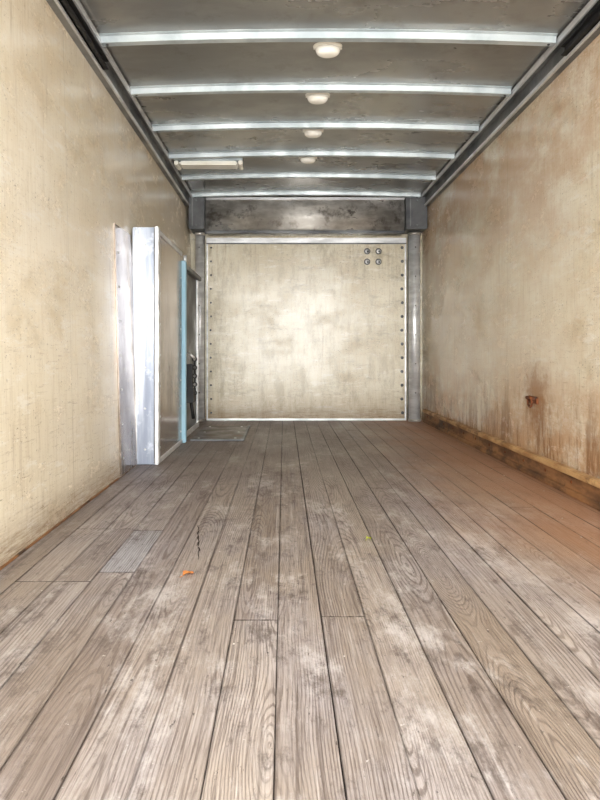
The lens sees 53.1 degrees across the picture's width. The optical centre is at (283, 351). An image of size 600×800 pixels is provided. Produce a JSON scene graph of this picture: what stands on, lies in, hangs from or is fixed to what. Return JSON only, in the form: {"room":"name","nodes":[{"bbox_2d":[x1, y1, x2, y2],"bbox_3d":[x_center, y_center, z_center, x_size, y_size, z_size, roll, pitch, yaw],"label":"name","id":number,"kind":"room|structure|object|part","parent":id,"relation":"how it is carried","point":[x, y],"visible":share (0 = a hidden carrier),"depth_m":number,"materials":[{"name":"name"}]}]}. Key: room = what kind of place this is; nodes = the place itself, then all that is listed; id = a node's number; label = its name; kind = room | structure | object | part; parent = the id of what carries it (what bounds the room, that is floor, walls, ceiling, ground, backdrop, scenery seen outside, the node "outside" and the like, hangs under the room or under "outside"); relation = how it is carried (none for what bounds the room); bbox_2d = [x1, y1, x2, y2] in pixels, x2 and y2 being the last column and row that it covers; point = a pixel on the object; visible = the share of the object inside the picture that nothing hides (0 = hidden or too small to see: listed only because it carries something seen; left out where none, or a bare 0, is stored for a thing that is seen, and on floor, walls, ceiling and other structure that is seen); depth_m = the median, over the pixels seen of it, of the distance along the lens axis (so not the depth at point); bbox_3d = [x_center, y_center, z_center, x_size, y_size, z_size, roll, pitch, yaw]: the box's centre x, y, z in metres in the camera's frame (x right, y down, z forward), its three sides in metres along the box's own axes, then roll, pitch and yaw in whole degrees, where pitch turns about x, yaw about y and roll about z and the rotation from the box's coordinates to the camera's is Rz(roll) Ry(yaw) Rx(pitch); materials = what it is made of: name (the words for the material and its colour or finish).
{"room":"truck cargo interior","nodes":[
{"label":"truck cargo interior","id":0,"kind":"room"},
{"bbox_2d":[0,0,190,566],"bbox_3d":[-1.010,-0.455,3.050,0.140,2.450,6.600,0,0,0],"label":"wall","id":1,"kind":"structure","parent":0,"point":[73,167],"depth_m":2.56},
{"bbox_2d":[0,478,118,569],"bbox_3d":[-0.937,0.716,1.575,0.010,0.007,3.650,0,0,0],"label":"baseboard","id":2,"kind":"structure","parent":1,"relation":"attached to","point":[110,484],"depth_m":2.41,"materials":[{"name":"beige wood"}]},
{"bbox_2d":[58,0,108,69],"bbox_3d":[-0.945,-1.522,1.450,0.050,0.085,3.400,0,0,0],"label":"door track","id":3,"kind":"object","parent":1,"relation":"attached to","point":[71,10],"visible":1,"depth_m":2.81,"materials":[{"name":"black metal"}]},
{"bbox_2d":[46,0,191,205],"bbox_3d":[-0.961,-1.535,2.900,0.078,0.130,6.300,0,0,0],"label":"trim","id":4,"kind":"structure","parent":1,"relation":"attached to","point":[113,80],"depth_m":3.58,"materials":[{"name":"metal"}]},
{"bbox_2d":[114,223,200,475],"bbox_3d":[-0.850,-0.041,4.610,0.254,1.515,2.340,0,0,0],"label":"door","id":5,"kind":"structure","parent":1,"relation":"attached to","point":[157,309],"depth_m":3.82,"materials":[{"name":"metal"}]},
{"bbox_3d":[-0.954,-0.015,3.630,0.045,1.450,0.380,0,0,0],"label":"wall plate","id":6,"kind":"part","parent":5,"relation":"part of","materials":[{"name":"metal"}]},
{"bbox_3d":[-0.884,-0.036,4.290,0.172,1.506,0.860,0,0,0],"label":"panel","id":7,"kind":"part","parent":5,"relation":"part of","materials":[{"name":"metal"}]},
{"bbox_3d":[-0.868,-0.032,5.290,0.165,1.496,0.980,0,0,0],"label":"sliding door","id":8,"kind":"part","parent":5,"relation":"part of","materials":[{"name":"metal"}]},
{"bbox_2d":[0,420,599,799],"bbox_3d":[0.260,0.750,3.050,2.400,0.061,6.600,0,0,0],"label":"floor","id":9,"kind":"structure","parent":0,"point":[412,660],"depth_m":1.56,"materials":[{"name":"brown wood"}]},
{"bbox_2d":[181,570,192,576],"bbox_3d":[-0.310,0.713,1.931,0.042,0.014,0.049,0,0,0],"label":"dry leaf","id":10,"kind":"object","parent":9,"relation":"on","point":[184,571],"visible":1,"depth_m":1.94,"materials":[{"name":"orange plant"}]},
{"bbox_2d":[197,527,199,558],"bbox_3d":[-0.327,0.719,2.290,0.062,0.001,0.420,0,0,0],"label":"floor crack","id":11,"kind":"structure","parent":9,"relation":"on","point":[198,527],"depth_m":2.27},
{"bbox_2d":[195,232,204,421],"bbox_3d":[-0.875,-0.259,6.237,0.106,1.957,0.111,0,0,0],"label":"post","id":12,"kind":"object","parent":9,"relation":"on","point":[199,236],"visible":0.66,"depth_m":6.20,"materials":[{"name":"metal"}]},
{"bbox_2d":[190,425,249,440],"bbox_3d":[-0.541,0.711,5.300,0.438,0.016,0.920,0,0,0],"label":"floor plate","id":13,"kind":"object","parent":9,"relation":"on","point":[207,433],"visible":1,"depth_m":5.21,"materials":[{"name":"metal"}]},
{"bbox_2d":[408,232,420,421],"bbox_3d":[1.355,-0.259,6.235,0.132,1.957,0.132,0,0,0],"label":"post","id":14,"kind":"object","parent":9,"relation":"on","point":[413,237],"visible":1,"depth_m":6.19,"materials":[{"name":"metal"}]},
{"bbox_2d":[190,230,421,420],"bbox_3d":[0.230,-0.455,6.391,2.620,2.450,0.079,0,0,0],"label":"wall","id":15,"kind":"structure","parent":0,"point":[191,233],"depth_m":6.35,"materials":[{"name":"grey metal"}]},
{"bbox_2d":[205,197,404,235],"bbox_3d":[0.215,-1.396,6.228,2.030,0.368,0.235,0,0,0],"label":"header beam","id":16,"kind":"object","parent":15,"relation":"attached to","point":[225,216],"visible":1,"depth_m":6.12,"materials":[{"name":"grey metal"}]},
{"bbox_2d":[189,197,205,233],"bbox_3d":[-0.885,-1.412,6.192,0.160,0.335,0.305,0,0,0],"label":"box","id":17,"kind":"object","parent":16,"relation":"attached to","point":[197,208],"depth_m":6.05,"materials":[{"name":"grey metal"}]},
{"bbox_2d":[404,197,426,233],"bbox_3d":[1.343,-1.412,6.192,0.215,0.335,0.305,0,0,0],"label":"box","id":18,"kind":"object","parent":16,"relation":"attached to","point":[415,210],"depth_m":6.05,"materials":[{"name":"grey metal"}]},
{"bbox_2d":[206,237,405,419],"bbox_3d":[0.235,-0.245,6.322,2.100,1.930,0.054,0,0,0],"label":"panel","id":19,"kind":"object","parent":15,"relation":"attached to","point":[299,328],"visible":1,"depth_m":6.32,"materials":[{"name":"metal"}]},
{"bbox_2d":[80,0,588,198],"bbox_3d":[0.230,-1.631,3.050,2.460,0.078,6.600,0,0,0],"label":"ceiling","id":20,"kind":"structure","parent":0,"point":[252,62],"depth_m":3.44,"materials":[{"name":"grey metal"}]},
{"bbox_2d":[174,158,243,169],"bbox_3d":[-0.620,-1.568,4.985,0.560,0.071,0.170,0,0,0],"label":"fluorescent light fixture","id":21,"kind":"object","parent":20,"relation":"attached to","point":[207,163],"visible":0.92,"depth_m":4.93,"materials":[{"name":"plastic"}]},
{"bbox_2d":[192,190,420,197],"bbox_3d":[0.223,-1.586,6.040,2.295,0.066,0.076,0,0,0],"label":"bow","id":22,"kind":"object","parent":20,"relation":"attached to","point":[265,192],"visible":1,"depth_m":6.02,"materials":[{"name":"silver metal"}]},
{"bbox_2d":[299,157,316,163],"bbox_3d":[0.200,-1.595,4.980,0.156,0.053,0.116,0,0,0],"label":"dome light","id":23,"kind":"object","parent":20,"relation":"attached to","point":[306,160],"visible":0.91,"depth_m":4.95,"materials":[{"name":"plastic"}]},
{"bbox_2d":[181,172,435,180],"bbox_3d":[0.223,-1.586,5.440,2.295,0.066,0.076,0,0,0],"label":"bow","id":24,"kind":"object","parent":20,"relation":"attached to","point":[267,175],"visible":1,"depth_m":5.42,"materials":[{"name":"silver metal"}]},
{"bbox_2d":[168,150,454,159],"bbox_3d":[0.223,-1.586,4.840,2.295,0.066,0.076,0,0,0],"label":"bow","id":25,"kind":"object","parent":20,"relation":"attached to","point":[242,153],"visible":1,"depth_m":4.82,"materials":[{"name":"silver metal"}]},
{"bbox_2d":[302,129,323,137],"bbox_3d":[0.212,-1.595,4.380,0.156,0.053,0.116,0,0,0],"label":"dome light","id":26,"kind":"object","parent":20,"relation":"attached to","point":[310,133],"visible":0.93,"depth_m":4.35,"materials":[{"name":"plastic"}]},
{"bbox_2d":[152,121,479,132],"bbox_3d":[0.223,-1.586,4.240,2.295,0.066,0.076,0,0,0],"label":"bow","id":27,"kind":"object","parent":20,"relation":"attached to","point":[247,125],"visible":1,"depth_m":4.22,"materials":[{"name":"silver metal"}]},
{"bbox_2d":[305,93,329,104],"bbox_3d":[0.212,-1.595,3.780,0.156,0.053,0.116,0,0,0],"label":"dome light","id":28,"kind":"object","parent":20,"relation":"attached to","point":[313,98],"visible":0.95,"depth_m":3.75,"materials":[{"name":"plastic"}]},
{"bbox_2d":[130,82,511,96],"bbox_3d":[0.223,-1.586,3.640,2.295,0.066,0.076,0,0,0],"label":"bow","id":29,"kind":"object","parent":20,"relation":"attached to","point":[284,87],"visible":1,"depth_m":3.62,"materials":[{"name":"silver metal"}]},
{"bbox_2d":[313,42,341,57],"bbox_3d":[0.232,-1.595,3.180,0.156,0.053,0.116,0,0,0],"label":"dome light","id":30,"kind":"object","parent":20,"relation":"attached to","point":[323,49],"visible":0.98,"depth_m":3.15,"materials":[{"name":"plastic"}]},
{"bbox_2d":[99,28,557,46],"bbox_3d":[0.223,-1.586,3.040,2.295,0.066,0.076,0,0,0],"label":"bow","id":31,"kind":"object","parent":20,"relation":"attached to","point":[303,34],"visible":1,"depth_m":3.02,"materials":[{"name":"silver metal"}]},
{"bbox_2d":[422,34,599,478],"bbox_3d":[1.500,-0.455,3.050,0.080,2.450,6.600,0,0,0],"label":"wall","id":32,"kind":"structure","parent":0,"point":[511,246],"depth_m":3.61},
{"bbox_2d":[420,0,599,205],"bbox_3d":[1.418,-1.535,2.900,0.084,0.130,6.300,0,0,0],"label":"ceiling rail","id":33,"kind":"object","parent":32,"relation":"attached to","point":[550,64],"depth_m":3.59,"materials":[{"name":"metal"}]},
{"bbox_2d":[422,409,599,510],"bbox_3d":[1.437,0.651,2.950,0.044,0.133,6.400,0,0,0],"label":"baseboard","id":34,"kind":"structure","parent":32,"relation":"attached to","point":[583,487],"depth_m":3.53,"materials":[{"name":"beige wood"}]},
{"bbox_2d":[525,395,537,407],"bbox_3d":[1.446,0.290,3.510,0.031,0.072,0.140,0,0,0],"label":"ring","id":35,"kind":"object","parent":32,"relation":"attached to","point":[530,399],"visible":1,"depth_m":3.48,"materials":[{"name":"brown metal"}]},
{"bbox_2d":[561,4,599,55],"bbox_3d":[1.409,-1.522,1.375,0.047,0.085,3.250,0,0,0],"label":"door track","id":36,"kind":"object","parent":32,"relation":"attached to","point":[589,23],"visible":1,"depth_m":2.81,"materials":[{"name":"black metal"}]}
]}

